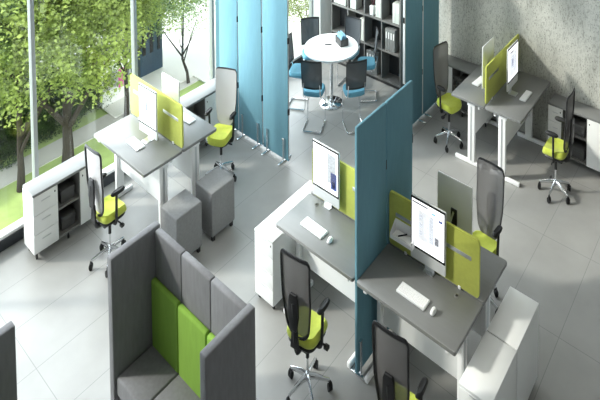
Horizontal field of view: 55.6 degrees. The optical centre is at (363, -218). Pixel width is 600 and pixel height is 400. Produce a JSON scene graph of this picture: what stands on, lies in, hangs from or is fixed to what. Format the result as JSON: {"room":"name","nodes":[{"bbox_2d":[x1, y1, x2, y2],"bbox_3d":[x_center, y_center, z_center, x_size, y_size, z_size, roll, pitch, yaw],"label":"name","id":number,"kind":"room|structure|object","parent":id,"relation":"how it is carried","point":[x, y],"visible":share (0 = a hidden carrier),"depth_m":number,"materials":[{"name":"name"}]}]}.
{"room":"open-plan office","nodes":[
{"label":"open-plan office","id":0,"kind":"room"},
{"bbox_2d":[0,60,599,399],"bbox_3d":[-0.021,5.240,4.538,8.340,0.120,8.562,2,4,37],"label":"floor","id":1,"kind":"structure","parent":0,"point":[57,307],"depth_m":5.96,"materials":[{"name":"tile"}]},
{"bbox_2d":[0,321,16,399],"bbox_3d":[-2.101,4.509,3.428,1.248,1.452,0.432,2,4,37],"label":"sofa","id":2,"kind":"object","parent":1,"relation":"on","point":[8,374],"visible":1,"depth_m":3.88,"materials":[{"name":"grey fabric"}]},
{"bbox_2d":[23,151,90,259],"bbox_3d":[-3.371,4.718,6.331,0.261,0.744,0.736,2,4,37],"label":"base cabinet","id":3,"kind":"object","parent":1,"relation":"on","point":[41,205],"visible":0.74,"depth_m":6.12,"materials":[{"name":"white laminate"}]},
{"bbox_2d":[58,178,74,203],"bbox_3d":[-3.372,4.600,6.348,0.163,0.144,0.151,2,4,37],"label":"storage box","id":4,"kind":"object","parent":3,"relation":"on","point":[66,187],"visible":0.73,"depth_m":6.31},
{"bbox_2d":[58,205,74,230],"bbox_3d":[-3.372,4.912,6.364,0.163,0.144,0.151,2,4,37],"label":"storage box","id":5,"kind":"object","parent":3,"relation":"in","point":[66,214],"visible":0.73,"depth_m":6.33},
{"bbox_2d":[58,192,78,210],"bbox_3d":[-3.373,4.683,6.338,0.225,0.022,0.229,2,4,37],"label":"shelf","id":6,"kind":"object","parent":3,"relation":"attached to","point":[76,195],"depth_m":6.29,"materials":[{"name":"laminate"}]},
{"bbox_2d":[84,144,126,277],"bbox_3d":[-2.709,4.433,5.984,0.405,1.348,0.412,2,3,34],"label":"chair","id":7,"kind":"object","parent":1,"relation":"on","point":[107,211],"visible":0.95,"depth_m":5.86,"materials":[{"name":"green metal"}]},
{"bbox_2d":[94,114,181,227],"bbox_3d":[-2.635,4.624,6.572,1.080,0.908,0.480,2,4,37],"label":"desk","id":8,"kind":"object","parent":1,"relation":"on","point":[147,167],"visible":0.68,"depth_m":6.46,"materials":[{"name":"grey laminate"}]},
{"bbox_2d":[126,136,144,151],"bbox_3d":[-2.638,4.169,6.506,0.264,0.019,0.102,2,4,40],"label":"keyboard","id":9,"kind":"object","parent":8,"relation":"on","point":[133,141],"visible":1,"depth_m":6.49,"materials":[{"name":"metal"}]},
{"bbox_2d":[138,83,157,143],"bbox_3d":[-2.526,3.863,6.559,0.348,0.630,0.101,2,4,35],"label":"desktop monitor","id":10,"kind":"object","parent":8,"relation":"on","point":[148,120],"visible":1,"depth_m":6.56,"materials":[{"name":"metal"}]},
{"bbox_2d":[130,74,183,147],"bbox_3d":[-2.486,3.911,6.732,1.080,0.515,0.026,2,4,37],"label":"divider","id":11,"kind":"object","parent":8,"relation":"on","point":[169,111],"visible":0.79,"depth_m":6.59,"materials":[{"name":"fabric"}]},
{"bbox_2d":[0,50,306,252],"bbox_3d":[-3.432,4.926,6.879,0.108,0.036,8.160,2,4,37],"label":"trim","id":12,"kind":"structure","parent":1,"relation":"on","point":[18,224],"depth_m":6.30,"materials":[{"name":"white metal"}]},
{"bbox_2d":[27,0,38,178],"bbox_3d":[-4.107,2.095,5.820,0.078,5.724,1.251,2,4,37],"label":"window frame","id":13,"kind":"structure","parent":12,"relation":"on","point":[30,3],"depth_m":6.35,"materials":[{"name":"white metal"}]},
{"bbox_2d":[130,0,137,76],"bbox_3d":[-3.360,2.046,6.796,0.078,5.724,1.251,2,4,37],"label":"window frame","id":14,"kind":"structure","parent":12,"relation":"on","point":[133,9],"depth_m":7.32,"materials":[{"name":"white metal"}]},
{"bbox_2d":[208,0,214,79],"bbox_3d":[-2.615,1.998,7.769,0.078,5.724,1.245,2,4,37],"label":"window frame","id":15,"kind":"structure","parent":12,"relation":"on","point":[210,2],"depth_m":8.32,"materials":[{"name":"white metal"}]},
{"bbox_2d":[309,0,312,16],"bbox_3d":[-1.223,1.907,9.588,0.078,5.724,0.981,2,4,37],"label":"window","id":16,"kind":"structure","parent":12,"relation":"on","point":[310,1],"depth_m":10.04,"materials":[{"name":"clear glass"}]},
{"bbox_2d":[133,107,216,196],"bbox_3d":[-2.340,4.605,6.958,1.080,0.908,0.468,2,4,37],"label":"desk","id":17,"kind":"object","parent":1,"relation":"on","point":[187,162],"visible":0.34,"depth_m":6.71,"materials":[{"name":"grey laminate"}]},
{"bbox_2d":[162,72,179,102],"bbox_3d":[-2.330,3.852,6.776,0.348,0.630,0.044,2,4,37],"label":"desktop monitor","id":18,"kind":"object","parent":17,"relation":"on","point":[170,86],"visible":0.46,"depth_m":6.76,"materials":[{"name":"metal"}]},
{"bbox_2d":[183,112,195,124],"bbox_3d":[-2.185,4.146,6.960,0.240,0.019,0.102,2,4,37],"label":"keyboard","id":19,"kind":"object","parent":17,"relation":"on","point":[188,119],"visible":0.78,"depth_m":6.93,"materials":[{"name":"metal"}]},
{"bbox_2d":[160,189,201,253],"bbox_3d":[-1.970,4.821,6.088,0.300,0.564,0.318,2,4,37],"label":"ottoman","id":20,"kind":"object","parent":1,"relation":"on","point":[180,216],"visible":0.67,"depth_m":6.01,"materials":[{"name":"grey fabric"}]},
{"bbox_2d":[107,221,255,399],"bbox_3d":[-1.401,4.467,4.274,1.248,1.452,0.432,2,4,37],"label":"sofa","id":21,"kind":"object","parent":1,"relation":"on","point":[177,331],"visible":1,"depth_m":4.44,"materials":[{"name":"grey fabric"}]},
{"bbox_2d":[117,345,178,399],"bbox_3d":[-1.708,4.789,4.498,0.365,0.162,0.354,2,4,37],"label":"seat cushion","id":22,"kind":"object","parent":21,"relation":"on","point":[149,373],"depth_m":4.47,"materials":[{"name":"grey fabric"}]},
{"bbox_2d":[151,277,180,372],"bbox_3d":[-1.613,4.432,4.604,0.360,0.600,0.046,2,4,37],"label":"cushion","id":23,"kind":"object","parent":21,"relation":"on","point":[165,302],"depth_m":4.58,"materials":[{"name":"green fabric"}]},
{"bbox_2d":[154,375,199,399],"bbox_3d":[-1.414,4.800,4.274,0.365,0.162,0.354,2,4,37],"label":"seat cushion","id":24,"kind":"object","parent":21,"relation":"on","point":[176,387],"depth_m":4.36,"materials":[{"name":"grey fabric"}]},
{"bbox_2d":[178,303,209,397],"bbox_3d":[-1.319,4.443,4.379,0.360,0.600,0.046,2,4,37],"label":"cushion","id":25,"kind":"object","parent":21,"relation":"on","point":[193,331],"depth_m":4.37,"materials":[{"name":"green fabric"}]},
{"bbox_2d":[207,332,214,344],"bbox_3d":[-1.026,4.455,4.155,0.360,0.600,0.046,2,4,37],"label":"cushion","id":26,"kind":"object","parent":21,"relation":"on","point":[210,335],"depth_m":4.23,"materials":[{"name":"green fabric"}]},
{"bbox_2d":[180,77,218,145],"bbox_3d":[-2.239,4.645,7.812,0.259,0.744,0.676,2,4,37],"label":"base cabinet","id":27,"kind":"object","parent":1,"relation":"on","point":[198,100],"visible":0.34,"depth_m":7.76,"materials":[{"name":"grey laminate"}]},
{"bbox_2d":[195,167,234,241],"bbox_3d":[-1.695,4.804,6.428,0.300,0.564,0.318,2,4,37],"label":"ottoman","id":28,"kind":"object","parent":1,"relation":"on","point":[215,190],"visible":0.84,"depth_m":6.33,"materials":[{"name":"grey fabric"}]},
{"bbox_2d":[205,67,236,181],"bbox_3d":[-1.809,4.374,7.156,0.405,1.348,0.412,1,3,13],"label":"chair","id":29,"kind":"object","parent":1,"relation":"on","point":[226,78],"visible":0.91,"depth_m":7.27,"materials":[{"name":"fabric"}]},
{"bbox_2d":[215,0,238,130],"bbox_3d":[-1.975,3.650,8.132,0.483,2.700,0.240,2,4,37],"label":"screen","id":30,"kind":"object","parent":1,"relation":"on","point":[226,11],"visible":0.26,"depth_m":8.09,"materials":[{"name":"blue fabric"}]},
{"bbox_2d":[236,0,262,149],"bbox_3d":[-1.576,3.665,7.827,0.483,2.700,0.240,2,4,37],"label":"screen","id":31,"kind":"object","parent":1,"relation":"on","point":[250,47],"visible":0.86,"depth_m":7.82,"materials":[{"name":"blue fabric"}]},
{"bbox_2d":[254,203,295,308],"bbox_3d":[-0.857,4.764,5.664,0.259,0.720,0.399,2,4,37],"label":"drawer pedestal","id":32,"kind":"object","parent":1,"relation":"on","point":[269,240],"visible":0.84,"depth_m":5.51,"materials":[{"name":"white laminate"}]},
{"bbox_2d":[261,0,291,165],"bbox_3d":[-1.176,3.680,7.522,0.483,2.700,0.240,2,4,37],"label":"screen","id":33,"kind":"object","parent":1,"relation":"on","point":[275,14],"visible":1,"depth_m":7.51,"materials":[{"name":"blue fabric"}]},
{"bbox_2d":[284,180,311,208],"bbox_3d":[-0.610,4.748,5.987,0.259,0.720,0.399,2,4,37],"label":"drawer pedestal","id":34,"kind":"object","parent":1,"relation":"on","point":[306,189],"visible":0.08,"depth_m":5.99,"materials":[{"name":"white laminate"}]},
{"bbox_2d":[289,32,309,110],"bbox_3d":[-1.014,4.439,8.659,0.343,1.072,0.307,0,3,9],"label":"chair","id":35,"kind":"object","parent":1,"relation":"on","point":[295,70],"visible":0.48,"depth_m":8.69,"materials":[{"name":"blue fabric"}]},
{"bbox_2d":[280,248,332,399],"bbox_3d":[-0.481,4.494,4.750,0.405,1.348,0.412,2,3,30],"label":"chair","id":36,"kind":"object","parent":1,"relation":"on","point":[306,328],"visible":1,"depth_m":4.61,"materials":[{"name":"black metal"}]},
{"bbox_2d":[301,17,318,59],"bbox_3d":[-0.854,4.414,9.171,0.307,1.072,0.343,-1,3,-13],"label":"chair","id":37,"kind":"object","parent":1,"relation":"on","point":[309,25],"visible":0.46,"depth_m":9.29,"materials":[{"name":"grey fabric"}]},
{"bbox_2d":[301,60,325,133],"bbox_3d":[-0.721,4.465,8.145,0.307,1.072,0.343,0,3,9],"label":"chair","id":38,"kind":"object","parent":1,"relation":"on","point":[311,72],"visible":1,"depth_m":8.00,"materials":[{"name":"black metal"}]},
{"bbox_2d":[276,193,354,368],"bbox_3d":[-0.326,4.686,5.337,0.948,0.908,0.480,2,4,37],"label":"desk","id":39,"kind":"object","parent":1,"relation":"on","point":[334,262],"visible":0.62,"depth_m":5.32,"materials":[{"name":"grey laminate"}]},
{"bbox_2d":[300,217,327,239],"bbox_3d":[-0.472,4.227,5.351,0.276,0.019,0.102,2,4,39],"label":"keyboard","id":40,"kind":"object","parent":39,"relation":"on","point":[308,223],"visible":1,"depth_m":5.34,"materials":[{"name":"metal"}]},
{"bbox_2d":[312,138,339,209],"bbox_3d":[-0.366,3.905,5.591,0.348,0.642,0.044,2,4,37],"label":"desktop monitor","id":41,"kind":"object","parent":39,"relation":"on","point":[326,160],"visible":1,"depth_m":5.57,"materials":[{"name":"metal"}]},
{"bbox_2d":[312,155,354,219],"bbox_3d":[-0.162,3.973,5.486,0.900,0.515,0.026,2,4,37],"label":"divider","id":42,"kind":"object","parent":39,"relation":"on","point":[347,173],"visible":0.34,"depth_m":5.47,"materials":[{"name":"fabric"}]},
{"bbox_2d":[304,33,358,110],"bbox_3d":[-0.499,4.522,8.713,0.840,0.900,0.840,2,4,37],"label":"round table","id":43,"kind":"object","parent":1,"relation":"on","point":[315,48],"visible":0.93,"depth_m":8.65,"materials":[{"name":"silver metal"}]},
{"bbox_2d":[335,35,348,46],"bbox_3d":[-0.340,4.014,8.777,0.132,0.108,0.204,-1,3,-28],"label":"box","id":44,"kind":"object","parent":43,"relation":"on","point":[342,43],"visible":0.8,"depth_m":8.70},
{"bbox_2d":[311,190,354,221],"bbox_3d":[-0.027,4.666,5.728,0.948,0.908,0.480,2,4,37],"label":"desk","id":45,"kind":"object","parent":1,"relation":"on","point":[312,193],"visible":0.1,"depth_m":5.60,"materials":[{"name":"grey laminate"}]},
{"bbox_2d":[337,15,361,85],"bbox_3d":[-0.235,4.412,9.198,0.307,1.072,0.343,1,3,27],"label":"chair","id":46,"kind":"object","parent":1,"relation":"on","point":[352,24],"visible":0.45,"depth_m":9.30,"materials":[{"name":"black fabric"}]},
{"bbox_2d":[342,59,366,134],"bbox_3d":[-0.137,4.465,8.145,0.307,1.072,0.343,-1,3,-17],"label":"chair","id":47,"kind":"object","parent":1,"relation":"on","point":[356,72],"visible":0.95,"depth_m":8.01,"materials":[{"name":"black fabric"}]},
{"bbox_2d":[331,0,402,89],"bbox_3d":[0.086,3.647,9.500,1.458,2.568,0.228,2,4,37],"label":"bookcase","id":48,"kind":"object","parent":1,"relation":"on","point":[391,74],"visible":0.38,"depth_m":9.38,"materials":[{"name":"laminate"}]},
{"bbox_2d":[353,0,361,9],"bbox_3d":[-0.105,3.655,9.637,0.060,0.396,0.169,2,4,37],"label":"ring binder","id":49,"kind":"object","parent":48,"relation":"on","point":[357,4],"visible":1,"depth_m":9.59,"materials":[{"name":"paper"}]},
{"bbox_2d":[370,5,375,15],"bbox_3d":[0.151,3.787,9.389,0.072,0.156,0.072,2,4,37],"label":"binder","id":50,"kind":"object","parent":48,"relation":"on","point":[372,7],"visible":1,"depth_m":9.36,"materials":[{"name":"white plastic"}]},
{"bbox_2d":[374,50,380,74],"bbox_3d":[0.249,4.663,9.417,0.054,0.372,0.169,2,4,37],"label":"ring binder","id":51,"kind":"object","parent":48,"relation":"on","point":[377,71],"visible":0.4,"depth_m":9.37,"materials":[{"name":"paper"}]},
{"bbox_2d":[378,0,380,17],"bbox_3d":[0.312,3.653,9.318,0.054,0.432,0.169,2,4,37],"label":"ring binder","id":52,"kind":"object","parent":48,"relation":"on","point":[379,1],"visible":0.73,"depth_m":9.26,"materials":[{"name":"paper"}]},
{"bbox_2d":[385,25,392,49],"bbox_3d":[0.421,4.184,9.261,0.045,0.360,0.169,2,4,37],"label":"ring binder","id":53,"kind":"object","parent":48,"relation":"on","point":[389,26],"visible":0.55,"depth_m":9.20,"materials":[{"name":"paper"}]},
{"bbox_2d":[388,26,394,50],"bbox_3d":[0.459,4.186,9.232,0.045,0.360,0.169,2,4,37],"label":"ring binder","id":54,"kind":"object","parent":48,"relation":"on","point":[391,27],"visible":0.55,"depth_m":9.16,"materials":[{"name":"paper"}]},
{"bbox_2d":[390,26,396,51],"bbox_3d":[0.497,4.187,9.204,0.045,0.360,0.169,2,4,37],"label":"ring binder","id":55,"kind":"object","parent":48,"relation":"on","point":[395,27],"visible":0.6,"depth_m":9.14,"materials":[{"name":"paper"}]},
{"bbox_2d":[392,27,398,52],"bbox_3d":[0.534,4.188,9.175,0.045,0.360,0.169,2,4,37],"label":"ring binder","id":56,"kind":"object","parent":48,"relation":"on","point":[395,33],"visible":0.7,"depth_m":9.12,"materials":[{"name":"paper"}]},
{"bbox_2d":[393,0,399,23],"bbox_3d":[0.544,3.715,9.144,0.066,0.324,0.169,2,4,37],"label":"ring binder","id":57,"kind":"object","parent":48,"relation":"on","point":[397,1],"visible":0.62,"depth_m":9.08,"materials":[{"name":"paper"}]},
{"bbox_2d":[396,3,398,24],"bbox_3d":[0.598,3.717,9.102,0.066,0.324,0.169,2,4,37],"label":"ring binder","id":58,"kind":"object","parent":48,"relation":"on","point":[397,4],"visible":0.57,"depth_m":9.04,"materials":[{"name":"paper"}]},
{"bbox_2d":[358,27,378,102],"bbox_3d":[0.068,4.429,8.860,0.343,1.072,0.307,0,3,-3],"label":"chair","id":59,"kind":"object","parent":1,"relation":"on","point":[371,65],"visible":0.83,"depth_m":8.83,"materials":[{"name":"blue fabric"}]},
{"bbox_2d":[351,102,386,381],"bbox_3d":[0.067,4.034,5.003,0.144,2.244,0.438,2,4,37],"label":"screen","id":60,"kind":"object","parent":1,"relation":"on","point":[370,133],"visible":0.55,"depth_m":4.94,"materials":[{"name":"blue fabric"}]},
{"bbox_2d":[385,80,412,333],"bbox_3d":[0.337,4.016,5.356,0.144,2.244,0.438,2,4,37],"label":"screen","id":61,"kind":"object","parent":1,"relation":"on","point":[399,107],"visible":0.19,"depth_m":5.30,"materials":[{"name":"blue fabric"}]},
{"bbox_2d":[372,320,427,399],"bbox_3d":[0.271,4.524,4.154,0.405,1.348,0.412,2,3,32],"label":"chair","id":62,"kind":"object","parent":1,"relation":"on","point":[391,351],"visible":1,"depth_m":3.98,"materials":[{"name":"black fabric"}]},
{"bbox_2d":[403,0,425,134],"bbox_3d":[0.714,3.560,8.127,0.252,2.880,0.480,2,4,37],"label":"screen","id":63,"kind":"object","parent":1,"relation":"on","point":[412,9],"visible":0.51,"depth_m":8.15,"materials":[{"name":"blue fabric"}]},
{"bbox_2d":[357,244,482,399],"bbox_3d":[0.459,4.716,4.739,0.948,0.908,0.480,2,4,37],"label":"desk","id":64,"kind":"object","parent":1,"relation":"on","point":[441,337],"visible":0.8,"depth_m":4.68,"materials":[{"name":"grey laminate"}]},
{"bbox_2d":[396,282,429,310],"bbox_3d":[0.410,4.260,4.677,0.276,0.019,0.102,2,4,38],"label":"keyboard","id":65,"kind":"object","parent":64,"relation":"on","point":[404,289],"visible":1,"depth_m":4.67,"materials":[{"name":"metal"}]},
{"bbox_2d":[411,193,445,276],"bbox_3d":[0.566,3.941,4.880,0.348,0.642,0.044,2,4,37],"label":"desktop monitor","id":66,"kind":"object","parent":64,"relation":"on","point":[428,221],"visible":1,"depth_m":4.86,"materials":[{"name":"metal"}]},
{"bbox_2d":[430,306,436,315],"bbox_3d":[0.561,4.258,4.539,0.042,0.043,0.070,2,4,37],"label":"computer mouse","id":67,"kind":"object","parent":64,"relation":"on","point":[433,310],"visible":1,"depth_m":4.52,"materials":[{"name":"white plastic"}]},
{"bbox_2d":[389,190,480,297],"bbox_3d":[0.598,4.002,4.906,0.900,0.515,0.026,2,4,37],"label":"divider","id":68,"kind":"object","parent":64,"relation":"on","point":[463,250],"visible":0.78,"depth_m":4.75,"materials":[{"name":"fabric"}]},
{"bbox_2d":[390,218,414,250],"bbox_3d":[0.357,4.027,5.021,0.234,0.120,0.094,2,4,37],"label":"paper tray","id":69,"kind":"object","parent":68,"relation":"attached to","point":[404,228],"visible":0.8,"depth_m":5.05,"materials":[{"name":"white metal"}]},
{"bbox_2d":[394,230,411,245],"bbox_3d":[0.357,4.064,5.023,0.178,0.026,0.081,2,4,37],"label":"paper stack","id":70,"kind":"object","parent":69,"relation":"in","point":[406,239],"visible":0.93,"depth_m":5.02,"materials":[{"name":"white paper"}]},
{"bbox_2d":[422,0,438,117],"bbox_3d":[1.009,3.540,8.513,0.252,2.880,0.480,2,4,37],"label":"screen","id":71,"kind":"object","parent":1,"relation":"on","point":[430,17],"visible":0.71,"depth_m":8.49,"materials":[{"name":"blue fabric"}]},
{"bbox_2d":[433,41,462,152],"bbox_3d":[1.193,4.341,7.811,0.405,1.348,0.412,-2,4,-41],"label":"chair","id":72,"kind":"object","parent":1,"relation":"on","point":[448,104],"visible":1,"depth_m":7.84,"materials":[{"name":"grey fabric"}]},
{"bbox_2d":[390,242,506,339],"bbox_3d":[0.757,4.696,5.129,0.948,0.908,0.480,2,4,37],"label":"desk","id":73,"kind":"object","parent":1,"relation":"on","point":[492,266],"visible":0.3,"depth_m":4.88,"materials":[{"name":"grey laminate"}]},
{"bbox_2d":[437,171,472,234],"bbox_3d":[0.807,3.908,5.061,0.348,0.690,0.064,2,4,37],"label":"desktop monitor","id":74,"kind":"object","parent":73,"relation":"on","point":[455,197],"visible":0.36,"depth_m":5.05,"materials":[{"name":"metal"}]},
{"bbox_2d":[437,54,493,126],"bbox_3d":[1.527,4.612,8.458,0.826,0.744,0.259,2,4,37],"label":"base cabinet","id":75,"kind":"object","parent":1,"relation":"on","point":[457,67],"visible":0.25,"depth_m":8.47,"materials":[{"name":"grey laminate"}]},
{"bbox_2d":[458,74,467,85],"bbox_3d":[1.522,4.495,8.450,0.151,0.144,0.163,2,4,37],"label":"storage box","id":76,"kind":"object","parent":75,"relation":"on","point":[462,77],"visible":0.22,"depth_m":8.45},
{"bbox_2d":[460,99,467,110],"bbox_3d":[1.522,4.807,8.466,0.151,0.144,0.163,2,4,37],"label":"storage box","id":77,"kind":"object","parent":75,"relation":"in","point":[464,103],"visible":0.31,"depth_m":8.38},
{"bbox_2d":[451,63,504,166],"bbox_3d":[1.678,4.563,7.798,0.480,0.908,1.068,2,4,37],"label":"desk","id":78,"kind":"object","parent":1,"relation":"on","point":[473,95],"visible":0.41,"depth_m":7.48,"materials":[{"name":"grey laminate"}]},
{"bbox_2d":[472,76,481,86],"bbox_3d":[1.595,4.107,7.755,0.102,0.019,0.240,3,4,42],"label":"keyboard","id":79,"kind":"object","parent":78,"relation":"on","point":[478,81],"visible":0.82,"depth_m":7.71,"materials":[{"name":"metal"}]},
{"bbox_2d":[482,37,493,88],"bbox_3d":[1.678,3.796,7.540,0.044,0.666,0.348,2,4,37],"label":"desktop monitor","id":80,"kind":"object","parent":78,"relation":"on","point":[488,48],"visible":0.73,"depth_m":7.48,"materials":[{"name":"metal"}]},
{"bbox_2d":[485,34,518,103],"bbox_3d":[1.891,3.866,7.641,0.026,0.515,1.080,2,4,37],"label":"divider","id":81,"kind":"object","parent":78,"relation":"on","point":[496,69],"visible":0.62,"depth_m":7.46,"materials":[{"name":"fabric"}]},
{"bbox_2d":[459,331,516,399],"bbox_3d":[0.956,4.830,4.332,0.259,0.720,0.477,2,4,37],"label":"drawer pedestal","id":82,"kind":"object","parent":1,"relation":"on","point":[490,374],"visible":1,"depth_m":4.30,"materials":[{"name":"white laminate"}]},
{"bbox_2d":[472,157,504,312],"bbox_3d":[1.159,4.457,5.497,0.405,1.348,0.412,3,4,41],"label":"chair","id":83,"kind":"object","parent":1,"relation":"on","point":[490,177],"visible":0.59,"depth_m":5.59,"materials":[{"name":"grey fabric"}]},
{"bbox_2d":[487,286,538,399],"bbox_3d":[1.251,4.811,4.718,0.259,0.720,0.477,2,4,37],"label":"drawer pedestal","id":84,"kind":"object","parent":1,"relation":"on","point":[515,322],"visible":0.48,"depth_m":4.66,"materials":[{"name":"white laminate"}]},
{"bbox_2d":[485,70,549,186],"bbox_3d":[2.064,4.578,7.503,0.480,0.908,1.068,2,4,37],"label":"desk","id":85,"kind":"object","parent":1,"relation":"on","point":[513,112],"visible":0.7,"depth_m":7.33,"materials":[{"name":"grey laminate"}]},
{"bbox_2d":[506,39,517,96],"bbox_3d":[1.989,3.800,7.469,0.101,0.666,0.348,2,4,37],"label":"desktop monitor","id":86,"kind":"object","parent":85,"relation":"on","point":[512,51],"visible":1,"depth_m":7.46,"materials":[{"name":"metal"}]},
{"bbox_2d":[519,90,531,101],"bbox_3d":[2.137,4.124,7.417,0.084,0.019,0.252,2,4,37],"label":"keyboard","id":87,"kind":"object","parent":85,"relation":"on","point":[526,94],"visible":1,"depth_m":7.40,"materials":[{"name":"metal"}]},
{"bbox_2d":[538,88,574,203],"bbox_3d":[2.356,4.387,6.897,0.412,1.348,0.405,2,4,37],"label":"chair","id":88,"kind":"object","parent":1,"relation":"on","point":[558,150],"visible":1,"depth_m":6.81,"materials":[{"name":"fabric"}]},
{"bbox_2d":[548,93,599,171],"bbox_3d":[3.111,4.673,7.247,1.408,0.744,0.261,2,4,37],"label":"base cabinet","id":89,"kind":"object","parent":1,"relation":"on","point":[557,103],"visible":0.58,"depth_m":7.36,"materials":[{"name":"grey laminate"}]},
{"bbox_2d":[563,130,586,140],"bbox_3d":[2.834,4.627,7.466,0.301,0.022,0.225,2,4,37],"label":"shelf","id":90,"kind":"object","parent":89,"relation":"attached to","point":[579,137],"depth_m":7.35,"materials":[{"name":"laminate"}]},
{"bbox_2d":[572,139,585,160],"bbox_3d":[2.847,4.857,7.454,0.187,0.144,0.163,2,4,37],"label":"storage box","id":91,"kind":"object","parent":89,"relation":"in","point":[578,147],"visible":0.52,"depth_m":7.40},
{"bbox_2d":[574,116,586,137],"bbox_3d":[2.847,4.545,7.439,0.187,0.144,0.163,2,4,37],"label":"storage box","id":92,"kind":"object","parent":89,"relation":"on","point":[580,125],"visible":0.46,"depth_m":7.38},
{"bbox_2d":[439,0,599,140],"bbox_3d":[2.579,2.075,7.785,8.340,5.880,0.120,2,4,37],"label":"wall","id":93,"kind":"structure","parent":0,"point":[559,40],"depth_m":7.88,"materials":[{"name":"concrete"}]},
{"bbox_2d":[313,0,331,34],"bbox_3d":[-0.767,1.962,10.049,0.270,5.880,0.342,2,4,37],"label":"column","id":94,"kind":"structure","parent":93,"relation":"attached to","point":[322,9],"depth_m":10.03,"materials":[{"name":"paint"}]},
{"label":"outside","id":95,"kind":"structure","parent":0,"visible":0},
{"bbox_2d":[0,66,204,230],"bbox_3d":[-9.962,9.135,22.823,29.040,0.120,30.600,2,4,37],"label":"lawn","id":96,"kind":"structure","parent":95,"point":[11,202],"depth_m":14.17,"materials":[{"name":"green plant"}]},
{"bbox_2d":[0,102,26,170],"bbox_3d":[-9.517,8.942,14.281,2.006,1.784,1.530,2,3,30],"label":"shrub","id":97,"kind":"object","parent":96,"relation":"on","point":[4,145],"visible":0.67,"depth_m":14.10,"materials":[{"name":"green plant"}]},
{"bbox_2d":[0,90,54,161],"bbox_3d":[-9.246,8.918,14.749,2.006,1.784,1.530,-1,3,-27],"label":"shrub","id":98,"kind":"object","parent":96,"relation":"on","point":[25,112],"visible":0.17,"depth_m":14.55,"materials":[{"name":"green plant"}]},
{"bbox_2d":[2,80,62,153],"bbox_3d":[-8.916,8.896,15.200,1.530,1.784,2.006,0,3,6],"label":"shrub","id":99,"kind":"object","parent":96,"relation":"on","point":[45,124],"visible":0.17,"depth_m":14.86,"materials":[{"name":"green plant"}]},
{"bbox_2d":[0,44,97,118],"bbox_3d":[-11.001,6.294,15.549,6.758,8.020,5.152,0,3,-4],"label":"tree","id":100,"kind":"object","parent":96,"relation":"on","point":[51,94],"visible":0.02,"depth_m":15.30,"materials":[{"name":"green plant"}]},
{"bbox_2d":[0,0,120,192],"bbox_3d":[-8.039,6.120,12.714,4.852,6.934,3.600,0,3,7],"label":"tree","id":101,"kind":"object","parent":96,"relation":"on","point":[22,130],"visible":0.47,"depth_m":12.26,"materials":[{"name":"green plant"}]},
{"bbox_2d":[37,72,93,136],"bbox_3d":[-8.541,8.871,15.691,2.031,1.784,1.563,2,4,37],"label":"shrub","id":102,"kind":"object","parent":96,"relation":"on","point":[61,97],"visible":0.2,"depth_m":15.35,"materials":[{"name":"green plant"}]},
{"bbox_2d":[0,0,153,162],"bbox_3d":[-7.155,5.449,13.584,5.115,8.202,5.388,-1,3,-13],"label":"tree","id":103,"kind":"object","parent":96,"relation":"on","point":[67,122],"visible":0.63,"depth_m":12.35,"materials":[{"name":"green plant"}]},
{"bbox_2d":[55,58,116,117],"bbox_3d":[-8.173,8.844,16.240,2.006,1.784,1.530,-1,3,-19],"label":"shrub","id":104,"kind":"object","parent":96,"relation":"on","point":[98,94],"visible":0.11,"depth_m":16.15,"materials":[{"name":"green plant"}]},
{"bbox_2d":[137,0,214,83],"bbox_3d":[-5.839,6.938,17.708,2.840,4.874,2.496,-1,3,-13],"label":"tree","id":105,"kind":"object","parent":96,"relation":"on","point":[197,2],"visible":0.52,"depth_m":17.56,"materials":[{"name":"green plant"}]},
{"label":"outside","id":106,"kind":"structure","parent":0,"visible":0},
{"bbox_2d":[193,14,307,82],"bbox_3d":[2.733,9.074,21.989,7.860,0.036,16.500,2,4,37],"label":"forecourt","id":107,"kind":"structure","parent":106,"point":[295,28],"depth_m":19.73,"materials":[{"name":"concrete"}]},
{"bbox_2d":[288,0,308,23],"bbox_3d":[-2.034,7.101,19.002,2.250,4.360,3.033,-1,3,-21],"label":"tree","id":108,"kind":"object","parent":107,"relation":"on","point":[306,4],"visible":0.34,"depth_m":18.27,"materials":[{"name":"green plant"}]},
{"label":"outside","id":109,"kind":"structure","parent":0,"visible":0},
{"bbox_2d":[0,77,198,188],"bbox_3d":[-4.694,9.263,18.798,0.660,0.024,30.600,2,4,37],"label":"path","id":110,"kind":"structure","parent":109,"point":[82,135],"depth_m":14.65,"materials":[{"name":"grey concrete"}]},
{"bbox_2d":[82,0,195,116],"bbox_3d":[-6.544,6.421,15.925,3.859,6.003,2.873,2,4,37],"label":"tree","id":111,"kind":"object","parent":110,"relation":"on","point":[151,7],"visible":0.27,"depth_m":15.51,"materials":[{"name":"green plant"}]},
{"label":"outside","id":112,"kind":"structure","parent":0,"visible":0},
{"bbox_2d":[47,0,308,117],"bbox_3d":[-9.586,8.686,29.772,21.180,0.036,19.080,2,4,37],"label":"plaza","id":113,"kind":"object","parent":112,"point":[197,56],"visible":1,"depth_m":19.13,"materials":[{"name":"concrete"}]},
{"bbox_2d":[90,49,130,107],"bbox_3d":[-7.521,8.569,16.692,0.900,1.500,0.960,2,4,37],"label":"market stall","id":114,"kind":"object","parent":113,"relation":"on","point":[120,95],"visible":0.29,"depth_m":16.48,"materials":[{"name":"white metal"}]},
{"bbox_2d":[111,5,162,77],"bbox_3d":[-7.462,4.974,18.321,1.860,8.520,0.900,2,4,37],"label":"building","id":115,"kind":"structure","parent":113,"relation":"on","point":[151,58],"depth_m":17.96,"materials":[{"name":"blue glass"}]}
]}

